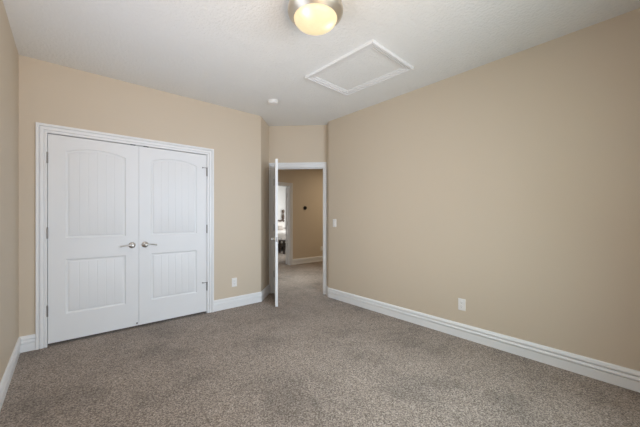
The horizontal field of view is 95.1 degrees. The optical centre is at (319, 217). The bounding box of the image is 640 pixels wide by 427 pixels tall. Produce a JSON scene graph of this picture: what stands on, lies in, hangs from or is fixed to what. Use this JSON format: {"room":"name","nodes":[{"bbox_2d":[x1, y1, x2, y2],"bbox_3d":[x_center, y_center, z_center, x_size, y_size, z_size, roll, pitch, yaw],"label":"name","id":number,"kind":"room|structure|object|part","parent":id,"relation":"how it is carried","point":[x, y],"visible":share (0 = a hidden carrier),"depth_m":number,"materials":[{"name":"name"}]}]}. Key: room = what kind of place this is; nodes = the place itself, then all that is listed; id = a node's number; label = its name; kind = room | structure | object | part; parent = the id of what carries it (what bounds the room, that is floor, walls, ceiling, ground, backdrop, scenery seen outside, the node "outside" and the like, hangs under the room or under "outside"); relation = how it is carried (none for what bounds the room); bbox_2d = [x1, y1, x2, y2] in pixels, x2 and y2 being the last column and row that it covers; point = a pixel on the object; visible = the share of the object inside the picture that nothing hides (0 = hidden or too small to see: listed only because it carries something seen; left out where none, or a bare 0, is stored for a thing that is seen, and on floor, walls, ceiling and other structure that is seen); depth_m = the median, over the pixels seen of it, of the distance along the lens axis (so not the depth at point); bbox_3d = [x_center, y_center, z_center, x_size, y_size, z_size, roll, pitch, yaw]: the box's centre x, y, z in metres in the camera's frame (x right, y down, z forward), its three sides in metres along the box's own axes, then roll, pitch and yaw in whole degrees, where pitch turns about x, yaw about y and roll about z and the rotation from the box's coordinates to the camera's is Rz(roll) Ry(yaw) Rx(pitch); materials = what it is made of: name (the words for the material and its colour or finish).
{"room":"empty bedroom","nodes":[
{"label":"empty bedroom","id":0,"kind":"room"},
{"bbox_2d":[0,0,18,381],"bbox_3d":[-1.647,-0.122,1.305,0.115,2.740,5.359,0,0,-41],"label":"wall","id":1,"kind":"structure","parent":0,"point":[9,56],"depth_m":2.22,"materials":[{"name":"beige paint"}]},
{"bbox_2d":[0,337,20,410],"bbox_3d":[-1.340,1.174,1.051,0.018,0.148,4.344,0,0,-41],"label":"baseboard","id":2,"kind":"structure","parent":1,"relation":"attached to","point":[6,379],"depth_m":2.18,"materials":[{"name":"white paint"}]},
{"bbox_2d":[19,55,260,336],"bbox_3d":[-1.855,-0.122,3.553,2.511,2.740,0.115,0,0,-41],"label":"wall","id":3,"kind":"structure","parent":0,"point":[49,93],"depth_m":3.41,"materials":[{"name":"beige paint"}]},
{"bbox_2d":[20,334,34,352],"bbox_3d":[-2.719,1.174,2.719,0.112,0.148,0.018,0,0,-41],"label":"baseboard","id":4,"kind":"structure","parent":3,"relation":"attached to","point":[28,341],"depth_m":2.72,"materials":[{"name":"white paint"}]},
{"bbox_2d":[46,134,138,343],"bbox_3d":[-2.328,0.209,3.049,0.764,2.023,0.099,0,0,-41],"label":"door","id":5,"kind":"structure","parent":3,"relation":"in","point":[92,231],"depth_m":3.04,"materials":[{"name":"white paint"}]},
{"bbox_3d":[-2.334,-0.246,3.069,0.503,0.911,0.008,0,0,-41],"label":"panel","id":6,"kind":"part","parent":5,"relation":"part of","materials":[{"name":"white paint"}]},
{"bbox_3d":[-2.334,0.691,3.069,0.503,0.540,0.008,0,0,-41],"label":"panel","id":7,"kind":"part","parent":5,"relation":"part of","materials":[{"name":"white paint"}]},
{"bbox_3d":[-2.077,0.313,3.243,0.067,0.067,0.064,0,0,-41],"label":"handle","id":8,"kind":"part","parent":5,"relation":"part of","materials":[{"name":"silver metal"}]},
{"bbox_2d":[35,122,213,349],"bbox_3d":[-2.075,0.177,3.349,1.687,2.141,0.136,0,0,-41],"label":"door frame","id":9,"kind":"structure","parent":3,"relation":"attached to","point":[42,130],"depth_m":2.84,"materials":[{"name":"white paint"}]},
{"bbox_2d":[139,146,207,324],"bbox_3d":[-1.747,0.209,3.551,0.767,2.023,0.099,0,0,-41],"label":"door","id":10,"kind":"structure","parent":3,"relation":"in","point":[172,184],"depth_m":3.54,"materials":[{"name":"white paint"}]},
{"bbox_3d":[-1.764,-0.246,3.561,0.513,0.911,0.008,0,0,-41],"label":"panel","id":11,"kind":"part","parent":10,"relation":"part of","materials":[{"name":"white paint"}]},
{"bbox_3d":[-1.764,0.691,3.561,0.513,0.540,0.008,0,0,-41],"label":"panel","id":12,"kind":"part","parent":10,"relation":"part of","materials":[{"name":"white paint"}]},
{"bbox_2d":[232,278,236,286],"bbox_3d":[-1.184,0.903,4.051,0.074,0.120,0.009,0,0,-41],"label":"wall outlet","id":13,"kind":"object","parent":3,"relation":"attached to","point":[234,280],"visible":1,"depth_m":4.05,"materials":[{"name":"white plastic"}]},
{"bbox_2d":[214,292,261,311],"bbox_3d":[-1.130,1.174,4.091,0.713,0.148,0.018,0,0,-41],"label":"baseboard","id":14,"kind":"structure","parent":3,"relation":"attached to","point":[231,302],"depth_m":4.07,"materials":[{"name":"white paint"}]},
{"bbox_2d":[261,117,268,290],"bbox_3d":[-0.908,-0.122,4.633,0.117,2.740,0.590,0,0,4],"label":"wall","id":15,"kind":"structure","parent":0,"point":[264,126],"depth_m":4.52,"materials":[{"name":"beige paint"}]},
{"bbox_2d":[261,285,269,300],"bbox_3d":[-0.845,1.174,4.563,0.018,0.148,0.490,0,0,4],"label":"baseboard","id":16,"kind":"structure","parent":15,"relation":"attached to","point":[265,291],"depth_m":4.54,"materials":[{"name":"white paint"}]},
{"bbox_2d":[278,186,286,226],"bbox_3d":[-2.987,-0.122,12.023,5.400,2.740,0.100,0,0,-41],"label":"wall","id":17,"kind":"structure","parent":0,"point":[281,189],"depth_m":13.05,"materials":[{"name":"white paint"}]},
{"bbox_2d":[269,125,326,162],"bbox_3d":[-0.361,-0.122,4.831,0.945,2.740,0.115,0,0,4],"label":"wall","id":18,"kind":"structure","parent":0,"point":[303,143],"depth_m":4.77,"materials":[{"name":"beige paint"}]},
{"bbox_2d":[269,162,326,293],"bbox_3d":[-0.361,0.180,4.821,0.942,2.135,0.136,0,0,4],"label":"door frame","id":19,"kind":"structure","parent":18,"relation":"attached to","point":[297,165],"depth_m":4.78,"materials":[{"name":"white paint"}]},
{"bbox_2d":[271,159,281,306],"bbox_3d":[-0.664,0.215,4.414,0.163,2.032,0.802,0,0,-10],"label":"door","id":20,"kind":"structure","parent":19,"relation":"in","point":[276,238],"depth_m":4.02,"materials":[{"name":"white paint"}]},
{"bbox_3d":[-0.663,-0.236,4.413,0.035,0.911,0.525,0,0,-10],"label":"panel","id":21,"kind":"part","parent":20,"relation":"part of","materials":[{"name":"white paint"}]},
{"bbox_3d":[-0.663,0.701,4.413,0.035,0.540,0.525,0,0,-10],"label":"panel","id":22,"kind":"part","parent":20,"relation":"part of","materials":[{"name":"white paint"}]},
{"bbox_3d":[-0.344,0.222,4.836,0.808,2.052,0.043,0,0,4],"label":"stop moulding","id":23,"kind":"part","parent":19,"relation":"part of","materials":[{"name":"white paint"}]},
{"bbox_2d":[278,169,322,258],"bbox_3d":[-0.536,-0.122,7.886,4.900,2.740,0.115,0,0,-41],"label":"wall","id":24,"kind":"structure","parent":0,"point":[307,183],"depth_m":7.96,"materials":[{"name":"beige paint"}]},
{"bbox_2d":[278,182,292,264],"bbox_3d":[-1.107,0.181,7.378,0.938,2.133,0.136,0,0,-41],"label":"door frame","id":25,"kind":"structure","parent":24,"relation":"attached to","point":[289,185],"depth_m":7.61,"materials":[{"name":"white paint"}]},
{"bbox_2d":[285,187,286,263],"bbox_3d":[-0.953,0.218,8.053,0.100,2.025,0.767,0,0,-8],"label":"door","id":26,"kind":"structure","parent":24,"relation":"in","point":[286,187],"depth_m":7.68,"materials":[{"name":"white paint"}]},
{"bbox_2d":[293,256,322,264],"bbox_3d":[0.278,1.174,8.501,2.625,0.148,0.018,0,0,-41],"label":"baseboard","id":27,"kind":"structure","parent":24,"relation":"attached to","point":[317,258],"depth_m":7.97,"materials":[{"name":"white paint"}]},
{"bbox_2d":[0,247,639,426],"bbox_3d":[-0.438,1.278,6.626,9.200,0.060,12.200,0,0,-41],"label":"floor","id":28,"kind":"structure","parent":0,"point":[312,359],"depth_m":2.25,"materials":[{"name":"beige carpet"}]},
{"bbox_2d":[278,209,285,247],"bbox_3d":[-1.619,0.453,11.725,1.784,1.590,2.082,0,0,-41],"label":"bed","id":29,"kind":"object","parent":28,"relation":"on","point":[281,233],"visible":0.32,"depth_m":10.65,"materials":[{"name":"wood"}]},
{"bbox_2d":[278,222,285,229],"bbox_3d":[-1.773,0.398,12.545,0.694,0.382,0.205,0,0,-41],"label":"pillow","id":30,"kind":"object","parent":29,"relation":"on","point":[279,223],"visible":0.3,"depth_m":12.62,"materials":[{"name":"white fabric"}]},
{"bbox_2d":[278,230,285,243],"bbox_3d":[-1.419,0.753,11.493,1.700,0.410,1.470,0,0,-41],"label":"duvet","id":31,"kind":"object","parent":29,"relation":"on","point":[281,233],"depth_m":10.61,"materials":[{"name":"white fabric"}]},
{"bbox_2d":[279,240,285,253],"bbox_3d":[-0.840,1.020,10.441,1.300,0.455,0.320,0,0,-41],"label":"bench","id":32,"kind":"object","parent":28,"relation":"on","point":[283,241],"visible":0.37,"depth_m":9.95,"materials":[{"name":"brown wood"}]},
{"bbox_2d":[3,0,639,125],"bbox_3d":[-0.438,-1.532,6.626,9.200,0.080,12.200,0,0,-41],"label":"ceiling","id":33,"kind":"structure","parent":0,"point":[241,55],"depth_m":2.47,"materials":[{"name":"white paint"}]},
{"bbox_2d":[268,99,277,104],"bbox_3d":[-0.604,-1.471,3.766,0.140,0.043,0.140,0,0,-41],"label":"smoke detector","id":34,"kind":"object","parent":33,"relation":"attached to","point":[270,101],"visible":1,"depth_m":3.72,"materials":[{"name":"white plastic"}]},
{"bbox_2d":[288,0,342,34],"bbox_3d":[-0.031,-1.395,2.020,0.382,0.195,0.382,0,0,-41],"label":"ceiling light","id":35,"kind":"object","parent":33,"relation":"attached to","point":[312,17],"visible":1,"depth_m":1.94,"materials":[{"name":"white glass"}]},
{"bbox_2d":[305,39,413,95],"bbox_3d":[0.385,-1.480,3.008,0.667,0.025,0.886,0,0,-43],"label":"attic hatch","id":36,"kind":"object","parent":33,"relation":"attached to","point":[370,64],"visible":1,"depth_m":2.95,"materials":[{"name":"white paint"}]},
{"bbox_3d":[0.385,-1.491,3.008,0.505,0.003,0.724,0,0,-43],"label":"hatch panel","id":37,"kind":"part","parent":36,"relation":"part of","materials":[{"name":"white paint"}]},
{"bbox_2d":[327,122,328,286],"bbox_3d":[0.148,-0.122,4.700,0.218,2.740,0.229,0,0,31],"label":"wall","id":38,"kind":"structure","parent":0,"point":[328,122],"depth_m":4.59,"materials":[{"name":"beige paint"}]},
{"bbox_2d":[329,8,639,370],"bbox_3d":[1.482,-0.122,3.102,0.115,2.740,3.987,0,0,-41],"label":"wall","id":39,"kind":"structure","parent":0,"point":[509,186],"depth_m":2.67,"materials":[{"name":"beige paint"}]},
{"bbox_2d":[458,298,465,310],"bbox_3d":[1.465,0.905,3.027,0.009,0.120,0.074,0,0,-41],"label":"wall outlet","id":40,"kind":"object","parent":39,"relation":"attached to","point":[461,302],"visible":1,"depth_m":3.02,"materials":[{"name":"white plastic"}]},
{"bbox_2d":[328,288,639,392],"bbox_3d":[1.393,1.174,3.104,0.018,0.148,3.877,0,0,-41],"label":"baseboard","id":41,"kind":"structure","parent":39,"relation":"attached to","point":[624,377],"depth_m":2.68,"materials":[{"name":"white paint"}]}
]}

